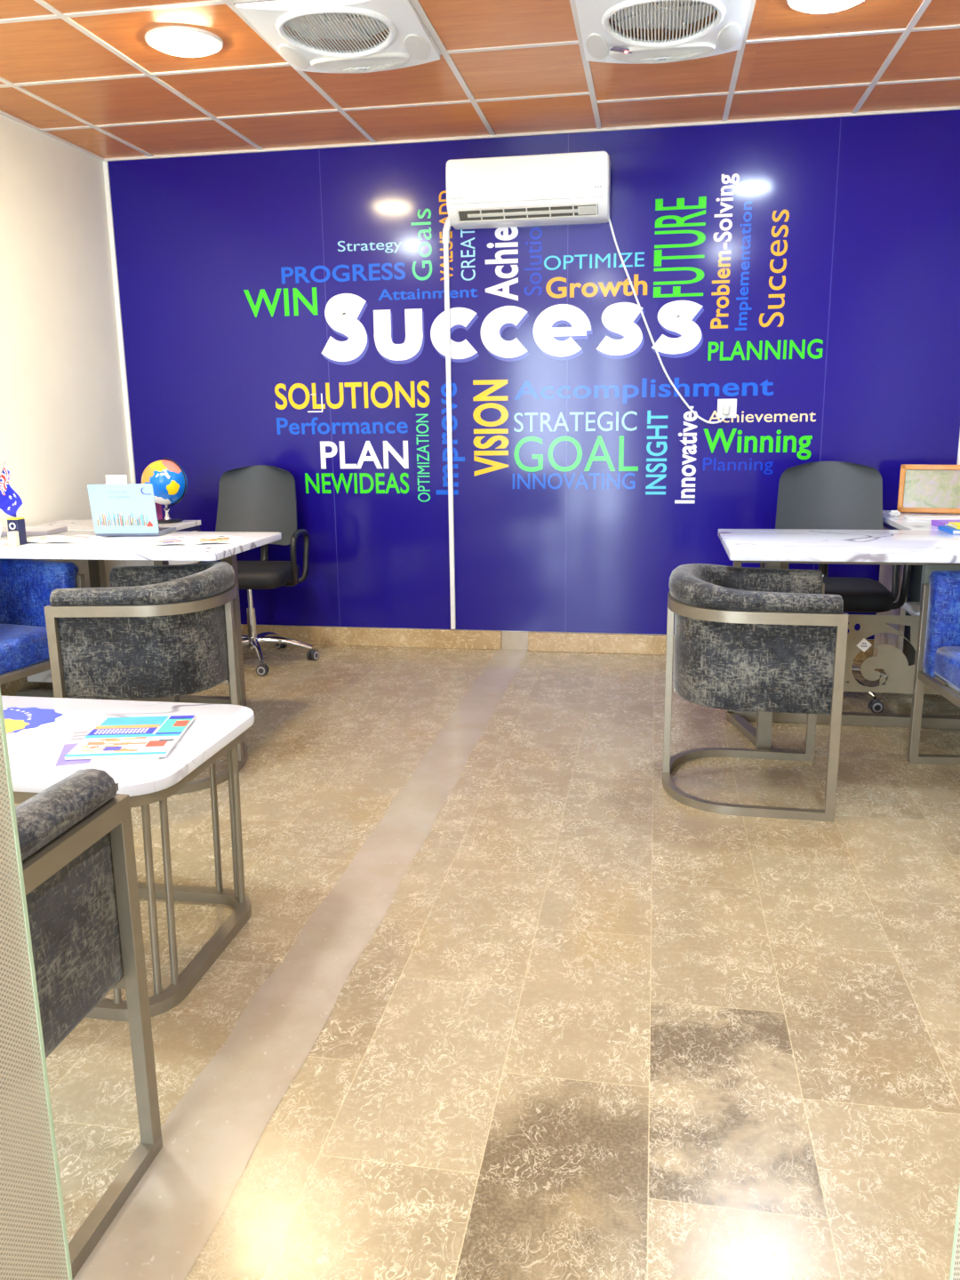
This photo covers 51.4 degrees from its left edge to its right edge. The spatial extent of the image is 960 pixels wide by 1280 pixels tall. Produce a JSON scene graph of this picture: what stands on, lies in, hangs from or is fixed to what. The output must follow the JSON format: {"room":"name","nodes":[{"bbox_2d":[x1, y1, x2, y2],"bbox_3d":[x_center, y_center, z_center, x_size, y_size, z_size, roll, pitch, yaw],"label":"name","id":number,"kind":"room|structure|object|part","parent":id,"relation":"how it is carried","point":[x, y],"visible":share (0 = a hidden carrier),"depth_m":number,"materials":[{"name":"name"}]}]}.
{"room":"office","nodes":[
{"label":"office","id":0,"kind":"room"},
{"bbox_2d":[0,113,131,675],"bbox_3d":[-2.621,-0.516,2.214,0.100,2.605,6.986,1,13,10],"label":"wall","id":1,"kind":"structure","parent":0,"point":[63,423],"depth_m":4.89,"materials":[{"name":"beige paint"}]},
{"bbox_2d":[0,676,49,695],"bbox_3d":[-2.409,0.530,3.253,0.018,0.104,5.300,1,13,10],"label":"baseboard","id":2,"kind":"structure","parent":1,"relation":"attached to","point":[8,689],"depth_m":4.65,"materials":[{"name":"stone"}]},
{"bbox_2d":[0,643,959,1279],"bbox_3d":[-0.106,0.868,2.081,5.370,0.100,7.386,1,13,10],"label":"floor","id":3,"kind":"structure","parent":0,"point":[600,1024],"depth_m":2.19,"materials":[{"name":"tile"}]},
{"bbox_2d":[0,687,72,1279],"bbox_3d":[-0.572,0.061,0.517,0.030,2.170,0.754,5,14,23],"label":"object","id":4,"kind":"structure","parent":3,"relation":"on","point":[49,1244],"depth_m":0.92,"materials":[{"name":"beige"}]},
{"bbox_2d":[0,558,96,699],"bbox_3d":[-1.928,0.061,3.853,0.539,0.746,0.592,4,14,21],"label":"tub chair","id":5,"kind":"object","parent":3,"relation":"on","point":[27,586],"visible":0.61,"depth_m":3.93,"materials":[{"name":"blue fabric"}]},
{"bbox_3d":[-1.899,0.032,3.835,0.417,0.119,0.406,4,14,21],"label":"seat","id":6,"kind":"part","parent":5,"relation":"part of","materials":[{"name":"blue fabric"}]},
{"bbox_3d":[-1.935,-0.105,3.819,0.522,0.408,0.586,4,14,21],"label":"backrest","id":7,"kind":"part","parent":5,"relation":"part of","materials":[{"name":"blue fabric"}]},
{"bbox_3d":[-1.586,0.054,4.024,0.030,0.645,0.024,4,14,21],"label":"leg","id":8,"kind":"part","parent":5,"relation":"part of","materials":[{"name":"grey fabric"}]},
{"bbox_2d":[0,768,162,1279],"bbox_3d":[-0.901,0.581,1.470,0.592,0.746,0.539,1,13,10],"label":"tub chair","id":9,"kind":"object","parent":3,"relation":"on","point":[76,835],"visible":0.89,"depth_m":1.54,"materials":[{"name":"grey fabric"}]},
{"bbox_3d":[-0.904,0.417,1.428,0.586,0.408,0.522,1,13,10],"label":"backrest","id":10,"kind":"part","parent":9,"relation":"part of","materials":[{"name":"grey fabric"}]},
{"bbox_3d":[-0.905,0.319,1.411,0.590,0.036,0.536,1,13,10],"label":"rail","id":11,"kind":"part","parent":9,"relation":"part of","materials":[{"name":"beige metal"}]},
{"bbox_3d":[-0.897,0.932,1.547,0.592,0.028,0.537,1,13,10],"label":"rail","id":12,"kind":"part","parent":9,"relation":"part of","materials":[{"name":"beige metal"}]},
{"bbox_3d":[-0.578,0.568,1.674,0.024,0.645,0.030,1,13,10],"label":"leg","id":13,"kind":"part","parent":9,"relation":"part of","materials":[{"name":"beige metal"}]},
{"bbox_2d":[25,519,200,682],"bbox_3d":[-1.739,-0.192,4.747,0.716,0.714,0.465,1,13,10],"label":"desk","id":14,"kind":"object","parent":3,"relation":"on","point":[72,524],"visible":0.09,"depth_m":4.61,"materials":[{"name":"stone"}]},
{"bbox_2d":[105,474,127,484],"bbox_3d":[-1.694,-0.658,4.668,0.100,0.226,0.050,0,13,4],"label":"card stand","id":15,"kind":"object","parent":14,"relation":"on","point":[110,479],"visible":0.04,"depth_m":4.65,"materials":[{"name":"white paper"}]},
{"bbox_2d":[155,503,162,519],"bbox_3d":[-1.576,-0.632,4.825,0.050,0.106,0.062,1,13,10],"label":"book","id":16,"kind":"object","parent":14,"relation":"on","point":[158,507],"visible":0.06,"depth_m":4.82,"materials":[{"name":"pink paper"}]},
{"bbox_2d":[141,457,187,523],"bbox_3d":[-1.486,-0.709,4.713,0.214,0.302,0.210,1,13,10],"label":"desk globe","id":17,"kind":"object","parent":14,"relation":"on","point":[169,481],"visible":0.93,"depth_m":4.64,"materials":[{"name":"blue plastic"}]},
{"bbox_3d":[-1.487,-0.608,4.736,0.036,0.070,0.036,1,13,10],"label":"stem","id":18,"kind":"part","parent":17,"relation":"part of","materials":[{"name":"silver metal"}]},
{"bbox_3d":[-1.437,-0.743,4.697,0.113,0.230,0.007,1,13,10],"label":"meridian arm","id":19,"kind":"part","parent":17,"relation":"part of","materials":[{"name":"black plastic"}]},
{"bbox_3d":[-1.410,-0.411,4.640,0.018,0.150,0.425,1,13,10],"label":"drawer","id":20,"kind":"part","parent":14,"relation":"part of","materials":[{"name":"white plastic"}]},
{"bbox_2d":[0,696,254,1021],"bbox_3d":[-1.085,0.482,2.442,0.960,0.520,0.637,1,13,10],"label":"coffee table","id":21,"kind":"object","parent":3,"relation":"on","point":[216,731],"visible":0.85,"depth_m":2.32,"materials":[{"name":"stone"}]},
{"bbox_2d":[3,706,62,733],"bbox_3d":[-1.260,0.211,2.465,0.389,0.002,0.320,0,13,4],"label":"leaflet","id":22,"kind":"object","parent":21,"relation":"on","point":[16,719],"visible":0.92,"depth_m":2.52,"materials":[{"name":"blue paper"}]},
{"bbox_2d":[53,726,159,768],"bbox_3d":[-0.852,0.239,2.312,0.219,0.004,0.285,-4,13,-15],"label":"magazine","id":23,"kind":"object","parent":21,"relation":"on","point":[75,736],"visible":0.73,"depth_m":2.20,"materials":[{"name":"white paper"}]},
{"bbox_2d":[64,715,195,759],"bbox_3d":[-0.812,0.225,2.339,0.219,0.009,0.294,-1,13,-3],"label":"magazine","id":24,"kind":"object","parent":23,"relation":"on","point":[137,737],"visible":1,"depth_m":2.32,"materials":[{"name":"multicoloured paper"}]},
{"bbox_3d":[-0.783,0.563,2.112,0.016,0.459,0.035,1,13,10],"label":"leg","id":25,"kind":"part","parent":21,"relation":"part of","materials":[{"name":"beige metal"}]},
{"bbox_3d":[-0.707,0.554,2.146,0.016,0.459,0.035,1,13,10],"label":"leg","id":26,"kind":"part","parent":21,"relation":"part of","materials":[{"name":"beige metal"}]},
{"bbox_3d":[-1.088,0.730,2.460,0.944,0.028,0.564,1,13,10],"label":"rail","id":27,"kind":"part","parent":21,"relation":"part of","materials":[{"name":"beige metal"}]},
{"bbox_3d":[-0.681,0.546,2.181,0.016,0.459,0.035,1,13,10],"label":"leg","id":28,"kind":"part","parent":21,"relation":"part of","materials":[{"name":"beige metal"}]},
{"bbox_3d":[-0.694,0.450,2.612,0.016,0.459,0.035,1,13,10],"label":"leg","id":29,"kind":"part","parent":21,"relation":"part of","materials":[{"name":"beige metal"}]},
{"bbox_3d":[-0.639,0.456,2.583,0.016,0.459,0.035,1,13,10],"label":"leg","id":30,"kind":"part","parent":21,"relation":"part of","materials":[{"name":"beige metal"}]},
{"bbox_3d":[-0.619,0.463,2.550,0.016,0.459,0.035,1,13,10],"label":"leg","id":31,"kind":"part","parent":21,"relation":"part of","materials":[{"name":"beige metal"}]},
{"bbox_2d":[0,530,281,706],"bbox_3d":[-1.554,-0.023,4.126,1.340,0.780,0.690,1,13,10],"label":"office desk","id":32,"kind":"object","parent":3,"relation":"on","point":[108,548],"visible":0.48,"depth_m":3.95,"materials":[{"name":"stone"}]},
{"bbox_2d":[0,522,2,536],"bbox_3d":[-1.906,-0.410,3.856,0.132,0.102,0.084,1,13,10],"label":"mug","id":33,"kind":"object","parent":32,"relation":"on","point":[1,526],"visible":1,"depth_m":3.84,"materials":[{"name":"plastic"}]},
{"bbox_2d":[0,461,22,517],"bbox_3d":[-1.924,-0.547,3.962,0.249,0.323,0.074,1,13,10],"label":"desk flag","id":34,"kind":"object","parent":32,"relation":"on","point":[11,501],"visible":1,"depth_m":3.94,"materials":[{"name":"blue fabric"}]},
{"bbox_2d":[7,531,19,546],"bbox_3d":[-1.813,-0.393,3.875,0.032,0.058,0.030,0,13,4],"label":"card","id":35,"kind":"object","parent":32,"relation":"on","point":[13,540],"visible":1,"depth_m":3.86,"materials":[{"name":"white paper"}]},
{"bbox_2d":[6,517,27,544],"bbox_3d":[-1.826,-0.428,3.930,0.045,0.104,0.054,1,13,10],"label":"box","id":36,"kind":"object","parent":32,"relation":"on","point":[14,524],"visible":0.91,"depth_m":3.91,"materials":[{"name":"blue cardboard"}]},
{"bbox_3d":[-1.826,-0.478,3.921,0.045,0.004,0.050,1,13,10],"label":"lid","id":37,"kind":"part","parent":36,"relation":"part of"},
{"bbox_2d":[0,526,67,535],"bbox_3d":[-1.984,-0.473,4.335,0.300,0.019,0.200,0,13,1],"label":"folder","id":38,"kind":"object","parent":32,"relation":"on","point":[36,531],"visible":0.6,"depth_m":4.29,"materials":[{"name":"white paper"}]},
{"bbox_2d":[4,535,104,543],"bbox_3d":[-1.727,-0.412,4.064,0.320,0.009,0.220,0,13,5],"label":"brochure","id":39,"kind":"object","parent":32,"relation":"on","point":[77,539],"visible":0.94,"depth_m":4.05,"materials":[{"name":"white paper"}]},
{"bbox_3d":[-1.689,-0.080,4.454,0.050,0.752,0.050,1,13,10],"label":"leg","id":40,"kind":"part","parent":32,"relation":"part of","materials":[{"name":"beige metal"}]},
{"bbox_3d":[-1.588,0.268,4.515,1.095,0.044,0.050,1,13,10],"label":"floor rail","id":41,"kind":"part","parent":32,"relation":"part of","materials":[{"name":"beige metal"}]},
{"bbox_2d":[87,483,175,535],"bbox_3d":[-1.471,-0.560,4.227,0.270,0.217,0.252,0,13,2],"label":"laptop","id":42,"kind":"object","parent":32,"relation":"on","point":[126,509],"visible":1,"depth_m":4.12,"materials":[{"name":"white plastic"}]},
{"bbox_2d":[96,511,152,526],"bbox_3d":[-1.473,-0.503,4.132,0.231,0.068,0.011,0,13,2],"label":"print","id":43,"kind":"object","parent":42,"relation":"on","point":[104,518],"depth_m":4.13},
{"bbox_3d":[-1.292,-0.010,4.119,0.040,0.752,0.050,1,13,10],"label":"leg","id":44,"kind":"part","parent":32,"relation":"part of","materials":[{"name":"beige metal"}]},
{"bbox_2d":[142,535,242,546],"bbox_3d":[-1.136,-0.397,3.962,0.360,0.009,0.240,-3,13,-10],"label":"brochure","id":45,"kind":"object","parent":32,"relation":"on","point":[220,539],"visible":1,"depth_m":3.95,"materials":[{"name":"white paper"}]},
{"bbox_3d":[-1.078,-0.064,4.349,0.055,0.752,0.050,1,13,10],"label":"leg","id":46,"kind":"part","parent":32,"relation":"part of","materials":[{"name":"beige metal"}]},
{"bbox_2d":[44,561,247,795],"bbox_3d":[-1.148,0.105,3.610,0.539,0.746,0.592,0,13,2],"label":"tub chair","id":47,"kind":"object","parent":3,"relation":"on","point":[157,631],"visible":0.9,"depth_m":3.34,"materials":[{"name":"grey fabric"}]},
{"bbox_3d":[-1.411,0.203,3.351,0.030,0.645,0.024,0,13,2],"label":"leg","id":48,"kind":"part","parent":47,"relation":"part of","materials":[{"name":"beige metal"}]},
{"bbox_3d":[-1.151,-0.157,3.551,0.536,0.036,0.590,0,13,2],"label":"rail","id":49,"kind":"part","parent":47,"relation":"part of","materials":[{"name":"beige metal"}]},
{"bbox_3d":[-1.145,-0.060,3.573,0.522,0.408,0.586,0,13,2],"label":"backrest","id":50,"kind":"part","parent":47,"relation":"part of","materials":[{"name":"grey fabric"}]},
{"bbox_3d":[-1.143,0.455,3.689,0.537,0.028,0.592,0,13,2],"label":"rail","id":51,"kind":"part","parent":47,"relation":"part of","materials":[{"name":"beige metal"}]},
{"bbox_3d":[-0.891,0.150,3.612,0.024,0.600,0.030,0,13,2],"label":"leg","id":52,"kind":"part","parent":47,"relation":"part of","materials":[{"name":"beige metal"}]},
{"bbox_2d":[195,464,319,675],"bbox_3d":[-1.186,-0.384,5.193,0.644,1.010,0.646,1,13,6],"label":"office chair","id":53,"kind":"object","parent":3,"relation":"on","point":[259,498],"visible":0.7,"depth_m":5.32,"materials":[{"name":"grey fabric"}]},
{"bbox_3d":[-1.183,-0.722,5.327,0.447,0.410,0.205,1,13,6],"label":"backrest","id":54,"kind":"part","parent":53,"relation":"part of","materials":[{"name":"grey fabric"}]},
{"bbox_3d":[-1.204,-0.341,5.157,0.470,0.094,0.450,1,13,6],"label":"seat","id":55,"kind":"part","parent":53,"relation":"part of","materials":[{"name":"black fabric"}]},
{"bbox_3d":[-0.958,-0.424,5.124,0.105,0.288,0.284,1,13,6],"label":"armrest","id":56,"kind":"part","parent":53,"relation":"part of","materials":[{"name":"black plastic"}]},
{"bbox_2d":[72,649,527,1279],"bbox_3d":[-0.219,0.545,3.293,0.203,0.001,4.515,1,13,10],"label":"trim","id":57,"kind":"structure","parent":3,"relation":"on","point":[210,1137],"depth_m":2.04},
{"bbox_2d":[662,563,848,822],"bbox_3d":[0.900,0.132,3.372,0.539,0.746,0.592,2,13,12],"label":"tub chair","id":58,"kind":"object","parent":3,"relation":"on","point":[746,638],"visible":1,"depth_m":3.10,"materials":[{"name":"grey fabric"}]},
{"bbox_3d":[0.650,0.170,3.434,0.024,0.600,0.030,2,13,12],"label":"leg","id":59,"kind":"part","parent":58,"relation":"part of","materials":[{"name":"beige metal"}]},
{"bbox_3d":[0.904,0.482,3.450,0.537,0.028,0.592,2,13,12],"label":"rail","id":60,"kind":"part","parent":58,"relation":"part of","materials":[{"name":"beige metal"}]},
{"bbox_3d":[0.893,-0.033,3.336,0.522,0.408,0.586,2,13,12],"label":"backrest","id":61,"kind":"part","parent":58,"relation":"part of","materials":[{"name":"grey fabric"}]},
{"bbox_3d":[0.896,-0.130,3.313,0.536,0.036,0.590,2,13,12],"label":"rail","id":62,"kind":"part","parent":58,"relation":"part of","materials":[{"name":"beige metal"}]},
{"bbox_3d":[1.208,0.114,3.598,0.030,0.645,0.024,2,13,12],"label":"leg","id":63,"kind":"part","parent":58,"relation":"part of","materials":[{"name":"beige metal"}]},
{"bbox_3d":[1.092,0.236,3.058,0.030,0.645,0.024,2,13,12],"label":"leg","id":64,"kind":"part","parent":58,"relation":"part of","materials":[{"name":"beige metal"}]},
{"bbox_2d":[760,461,911,712],"bbox_3d":[1.555,-0.262,4.442,0.663,1.030,0.638,2,13,12],"label":"office chair","id":65,"kind":"object","parent":3,"relation":"on","point":[817,495],"visible":0.49,"depth_m":4.57,"materials":[{"name":"grey fabric"}]},
{"bbox_3d":[1.306,-0.300,4.439,0.105,0.288,0.284,2,13,12],"label":"armrest","id":66,"kind":"part","parent":65,"relation":"part of","materials":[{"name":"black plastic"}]},
{"bbox_3d":[1.593,-0.596,4.561,0.474,0.430,0.205,2,13,12],"label":"backrest","id":67,"kind":"part","parent":65,"relation":"part of","materials":[{"name":"grey fabric"}]},
{"bbox_3d":[1.547,-0.206,4.397,0.470,0.094,0.450,2,13,12],"label":"seat","id":68,"kind":"part","parent":65,"relation":"part of","materials":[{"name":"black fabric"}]},
{"bbox_3d":[1.790,-0.283,4.339,0.105,0.288,0.284,2,13,12],"label":"armrest","id":69,"kind":"part","parent":65,"relation":"part of","materials":[{"name":"black plastic"}]},
{"bbox_2d":[717,528,959,750],"bbox_3d":[1.743,0.017,3.760,1.638,0.780,0.755,1,13,10],"label":"office desk","id":70,"kind":"object","parent":3,"relation":"on","point":[777,548],"visible":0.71,"depth_m":3.83,"materials":[{"name":"stone"}]},
{"bbox_3d":[1.044,-0.035,4.094,0.030,0.752,0.050,1,13,10],"label":"leg","id":71,"kind":"part","parent":70,"relation":"part of","materials":[{"name":"beige metal"}]},
{"bbox_3d":[1.063,0.353,3.981,0.040,0.030,0.392,-2,13,-4],"label":"rail","id":72,"kind":"part","parent":70,"relation":"part of","materials":[{"name":"beige metal"}]},
{"bbox_3d":[1.073,0.051,3.712,0.052,0.752,0.050,1,13,10],"label":"leg","id":73,"kind":"part","parent":70,"relation":"part of","materials":[{"name":"beige metal"}]},
{"bbox_3d":[1.773,0.330,4.047,1.500,0.044,0.050,1,13,10],"label":"floor rail","id":74,"kind":"part","parent":70,"relation":"part of","materials":[{"name":"beige metal"}]},
{"bbox_3d":[1.732,-0.325,3.708,1.500,0.034,0.420,1,13,10],"label":"frame","id":75,"kind":"part","parent":70,"relation":"part of","materials":[{"name":"beige metal"}]},
{"bbox_3d":[1.711,0.059,3.825,1.160,0.307,0.004,1,13,10],"label":"modesty panel","id":76,"kind":"part","parent":70,"relation":"part of","materials":[{"name":"beige metal"}]},
{"bbox_2d":[930,520,959,527],"bbox_3d":[2.011,-0.481,4.133,0.220,0.022,0.150,0,13,5],"label":"book","id":77,"kind":"object","parent":70,"relation":"on","point":[936,523],"visible":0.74,"depth_m":4.15,"materials":[{"name":"purple paper"}]},
{"bbox_2d":[937,525,959,534],"bbox_3d":[1.968,-0.436,3.948,0.240,0.016,0.170,1,13,7],"label":"book","id":78,"kind":"object","parent":70,"relation":"on","point":[948,529],"visible":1,"depth_m":3.94,"materials":[{"name":"blue paper"}]},
{"bbox_2d":[948,521,959,529],"bbox_3d":[1.978,-0.451,3.943,0.200,0.014,0.140,2,13,12],"label":"book","id":79,"kind":"object","parent":78,"relation":"on","point":[955,524],"visible":1,"depth_m":3.96,"materials":[{"name":"yellow paper"}]},
{"bbox_2d":[872,510,959,684],"bbox_3d":[2.232,-0.167,4.487,0.800,0.749,0.860,1,13,10],"label":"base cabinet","id":80,"kind":"object","parent":3,"relation":"on","point":[919,574],"visible":0.3,"depth_m":4.57,"materials":[{"name":"wood"}]},
{"bbox_3d":[1.948,-0.195,4.719,0.024,0.700,0.480,1,13,10],"label":"panel","id":81,"kind":"part","parent":80,"relation":"part of","materials":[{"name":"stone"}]},
{"bbox_2d":[888,510,900,516],"bbox_3d":[1.907,-0.584,4.586,0.053,0.028,0.040,1,13,10],"label":"crumpled tissue","id":82,"kind":"object","parent":80,"relation":"on","point":[893,513],"visible":1,"depth_m":4.58,"materials":[{"name":"white paper"}]},
{"bbox_2d":[901,601,920,615],"bbox_3d":[2.050,-0.123,4.322,0.360,0.020,0.340,1,13,10],"label":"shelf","id":83,"kind":"object","parent":80,"relation":"attached to","point":[913,608],"depth_m":4.39,"materials":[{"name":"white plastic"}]},
{"bbox_2d":[896,464,959,513],"bbox_3d":[2.184,-0.710,4.681,0.400,0.225,0.116,5,14,23],"label":"picture frame","id":84,"kind":"object","parent":80,"relation":"on","point":[922,488],"visible":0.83,"depth_m":4.68,"materials":[{"name":"brown wood"}]},
{"bbox_2d":[903,515,959,519],"bbox_3d":[2.115,-0.542,4.434,0.420,0.008,0.130,3,13,15],"label":"paper stack","id":85,"kind":"object","parent":80,"relation":"on","point":[908,517],"visible":0.97,"depth_m":4.43,"materials":[{"name":"white paper"}]},
{"bbox_2d":[907,569,959,764],"bbox_3d":[1.805,0.146,3.256,0.539,0.746,0.592,0,13,4],"label":"tub chair","id":86,"kind":"object","parent":3,"relation":"on","point":[938,648],"visible":1,"depth_m":3.44,"materials":[{"name":"blue fabric"}]},
{"bbox_3d":[1.570,0.118,3.557,0.030,0.645,0.024,0,13,4],"label":"leg","id":87,"kind":"part","parent":86,"relation":"part of","materials":[{"name":"beige metal"}]},
{"bbox_3d":[1.810,0.497,3.335,0.537,0.028,0.592,0,13,4],"label":"rail","id":88,"kind":"part","parent":86,"relation":"part of","materials":[{"name":"beige metal"}]},
{"bbox_3d":[1.808,-0.018,3.219,0.522,0.408,0.586,0,13,4],"label":"backrest","id":89,"kind":"part","parent":86,"relation":"part of","materials":[{"name":"blue fabric"}]},
{"bbox_3d":[1.772,0.116,3.252,0.417,0.119,0.406,0,13,4],"label":"seat","id":90,"kind":"part","parent":86,"relation":"part of","materials":[{"name":"blue fabric"}]},
{"bbox_2d":[949,1182,959,1279],"bbox_3d":[0.410,0.086,0.348,0.030,2.170,0.751,-1,13,-3],"label":"door","id":91,"kind":"structure","parent":3,"relation":"on","point":[955,1267],"depth_m":0.82,"materials":[{"name":"beige"}]},
{"bbox_3d":[0.410,0.081,0.346,0.010,2.160,0.745,-1,13,-3],"label":"pane","id":92,"kind":"part","parent":91,"relation":"part of","materials":[{"name":"beige"}]},
{"bbox_2d":[0,0,959,158],"bbox_3d":[-0.140,-1.772,1.490,5.370,0.100,7.386,1,13,10],"label":"ceiling","id":93,"kind":"structure","parent":0,"point":[45,50],"depth_m":4.09,"materials":[{"name":"brown wood"}]},
{"bbox_2d":[144,25,223,56],"bbox_3d":[-1.079,-2.174,3.643,0.276,0.032,0.276,1,13,10],"label":"recessed light","id":94,"kind":"object","parent":93,"relation":"in","point":[182,41],"visible":1,"depth_m":3.59,"materials":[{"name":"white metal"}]},
{"bbox_2d":[235,0,439,72],"bbox_3d":[-0.483,-2.138,3.545,0.574,0.066,0.586,1,13,10],"label":"air vent","id":95,"kind":"object","parent":93,"relation":"attached to","point":[408,43],"visible":1,"depth_m":3.50,"materials":[{"name":"white plastic"}]},
{"bbox_2d":[275,4,396,58],"bbox_3d":[-0.498,-2.113,3.463,0.414,0.045,0.414,1,13,10],"label":"grille","id":96,"kind":"object","parent":95,"relation":"attached to","point":[358,22],"depth_m":3.46,"materials":[{"name":"white plastic"}]},
{"bbox_3d":[-0.498,-2.151,3.455,0.371,0.002,0.371,-5,13,-17],"label":"plate","id":97,"kind":"part","parent":95,"relation":"part of","materials":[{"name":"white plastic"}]},
{"bbox_3d":[-0.449,-2.163,3.737,0.390,0.025,0.160,1,13,10],"label":"oval panel","id":98,"kind":"part","parent":95,"relation":"part of","materials":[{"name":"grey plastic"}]},
{"bbox_2d":[0,0,959,161],"bbox_3d":[-0.140,-1.717,1.502,4.970,0.014,6.986,1,13,10],"label":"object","id":99,"kind":"structure","parent":93,"relation":"attached to","point":[230,4],"depth_m":4.26,"materials":[{"name":"white metal"}]},
{"bbox_2d":[575,0,751,63],"bbox_3d":[0.638,-2.138,3.481,0.574,0.066,0.586,1,13,10],"label":"air vent","id":100,"kind":"object","parent":93,"relation":"attached to","point":[602,43],"visible":1,"depth_m":3.49,"materials":[{"name":"white plastic"}]},
{"bbox_3d":[0.671,-2.163,3.673,0.390,0.025,0.160,1,13,10],"label":"oval panel","id":101,"kind":"part","parent":100,"relation":"part of","materials":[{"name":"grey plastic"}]},
{"bbox_3d":[0.623,-2.151,3.391,0.371,0.002,0.371,-5,13,-17],"label":"plate","id":102,"kind":"part","parent":100,"relation":"part of","materials":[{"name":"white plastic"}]},
{"bbox_2d":[601,0,725,47],"bbox_3d":[0.623,-2.113,3.400,0.414,0.045,0.414,1,13,10],"label":"grille","id":103,"kind":"object","parent":100,"relation":"attached to","point":[672,15],"depth_m":3.44,"materials":[{"name":"white plastic"}]},
{"bbox_2d":[786,0,864,13],"bbox_3d":[1.161,-2.128,3.308,0.276,0.032,0.276,1,13,10],"label":"recessed light","id":104,"kind":"object","parent":93,"relation":"in","point":[812,6],"visible":1,"depth_m":3.33,"materials":[{"name":"white metal"}]},
{"bbox_2d":[240,433,959,639],"bbox_3d":[0.482,-1.222,5.190,5.370,2.605,0.100,1,13,10],"label":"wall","id":105,"kind":"structure","parent":0,"point":[958,453],"depth_m":5.44,"materials":[{"name":"paint"}]},
{"bbox_2d":[103,160,135,483],"bbox_3d":[-1.965,-1.319,5.545,0.024,2.490,0.012,1,13,10],"label":"trim","id":106,"kind":"structure","parent":105,"relation":"attached to","point":[105,163],"depth_m":5.44,"materials":[{"name":"white paint"}]},
{"bbox_2d":[240,624,501,649],"bbox_3d":[-0.922,-0.025,5.646,2.110,0.104,0.018,1,13,10],"label":"baseboard","id":107,"kind":"structure","parent":105,"relation":"attached to","point":[322,636],"depth_m":5.57,"materials":[{"name":"stone"}]},
{"bbox_2d":[321,301,703,362],"bbox_3d":[0.131,-1.616,5.105,1.975,0.344,0.001,1,13,10],"label":"wall lettering","id":108,"kind":"object","parent":105,"relation":"attached to","point":[353,332],"depth_m":5.11,"materials":[{"name":"white"}]},
{"bbox_2d":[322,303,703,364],"bbox_3d":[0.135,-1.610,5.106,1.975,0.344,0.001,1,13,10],"label":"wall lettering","id":109,"kind":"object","parent":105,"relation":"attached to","point":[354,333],"depth_m":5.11,"materials":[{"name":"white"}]},
{"bbox_2d":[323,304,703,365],"bbox_3d":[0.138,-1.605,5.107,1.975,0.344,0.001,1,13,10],"label":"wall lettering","id":110,"kind":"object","parent":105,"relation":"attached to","point":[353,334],"depth_m":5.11,"materials":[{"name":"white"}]},
{"bbox_2d":[501,631,527,650],"bbox_3d":[0.192,0.004,5.461,0.150,0.100,0.012,1,13,10],"label":"trim","id":111,"kind":"structure","parent":105,"relation":"attached to","point":[510,640],"depth_m":5.46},
{"bbox_2d":[108,110,959,639],"bbox_3d":[0.190,-1.263,5.176,4.347,2.485,0.008,1,13,10],"label":"wall mural","id":112,"kind":"object","parent":105,"relation":"attached to","point":[284,310],"visible":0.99,"depth_m":5.14,"materials":[{"name":"plastic"}]},
{"bbox_2d":[442,216,455,629],"bbox_3d":[-0.144,-1.100,5.242,0.083,2.139,0.042,10,16,39],"label":"pipe cover","id":113,"kind":"object","parent":112,"relation":"attached to","point":[447,226],"visible":0.84,"depth_m":5.23,"materials":[{"name":"white plastic"}]},
{"bbox_2d":[445,151,610,229],"bbox_3d":[0.236,-2.182,4.850,0.782,0.283,0.208,1,13,10],"label":"air conditioner","id":114,"kind":"object","parent":112,"relation":"attached to","point":[564,188],"visible":1,"depth_m":4.77,"materials":[{"name":"white plastic"}]},
{"bbox_3d":[0.219,-2.201,4.751,0.774,0.199,0.017,1,13,10],"label":"panel","id":115,"kind":"part","parent":114,"relation":"part of","materials":[{"name":"white plastic"}]},
{"bbox_3d":[0.227,-2.065,4.817,0.682,0.054,0.062,1,13,10],"label":"louver frame","id":116,"kind":"part","parent":114,"relation":"part of","materials":[{"name":"grey plastic"}]},
{"bbox_2d":[608,218,729,423],"bbox_3d":[0.934,-1.587,4.938,0.628,1.013,0.071,1,13,6],"label":"power cord","id":117,"kind":"object","parent":114,"relation":"hanging from","point":[725,407],"visible":0.97,"depth_m":4.97,"materials":[{"name":"white plastic"}]},
{"bbox_2d":[717,399,736,417],"bbox_3d":[1.240,-1.162,5.004,0.094,0.094,0.014,1,13,10],"label":"wall socket","id":118,"kind":"object","parent":112,"relation":"attached to","point":[732,403],"visible":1,"depth_m":5.00,"materials":[{"name":"white plastic"}]},
{"bbox_2d":[528,631,874,660],"bbox_3d":[1.599,0.041,5.207,2.710,0.104,0.030,1,13,10],"label":"baseboard","id":119,"kind":"structure","parent":105,"relation":"attached to","point":[564,642],"depth_m":5.36,"materials":[{"name":"stone"}]}
]}

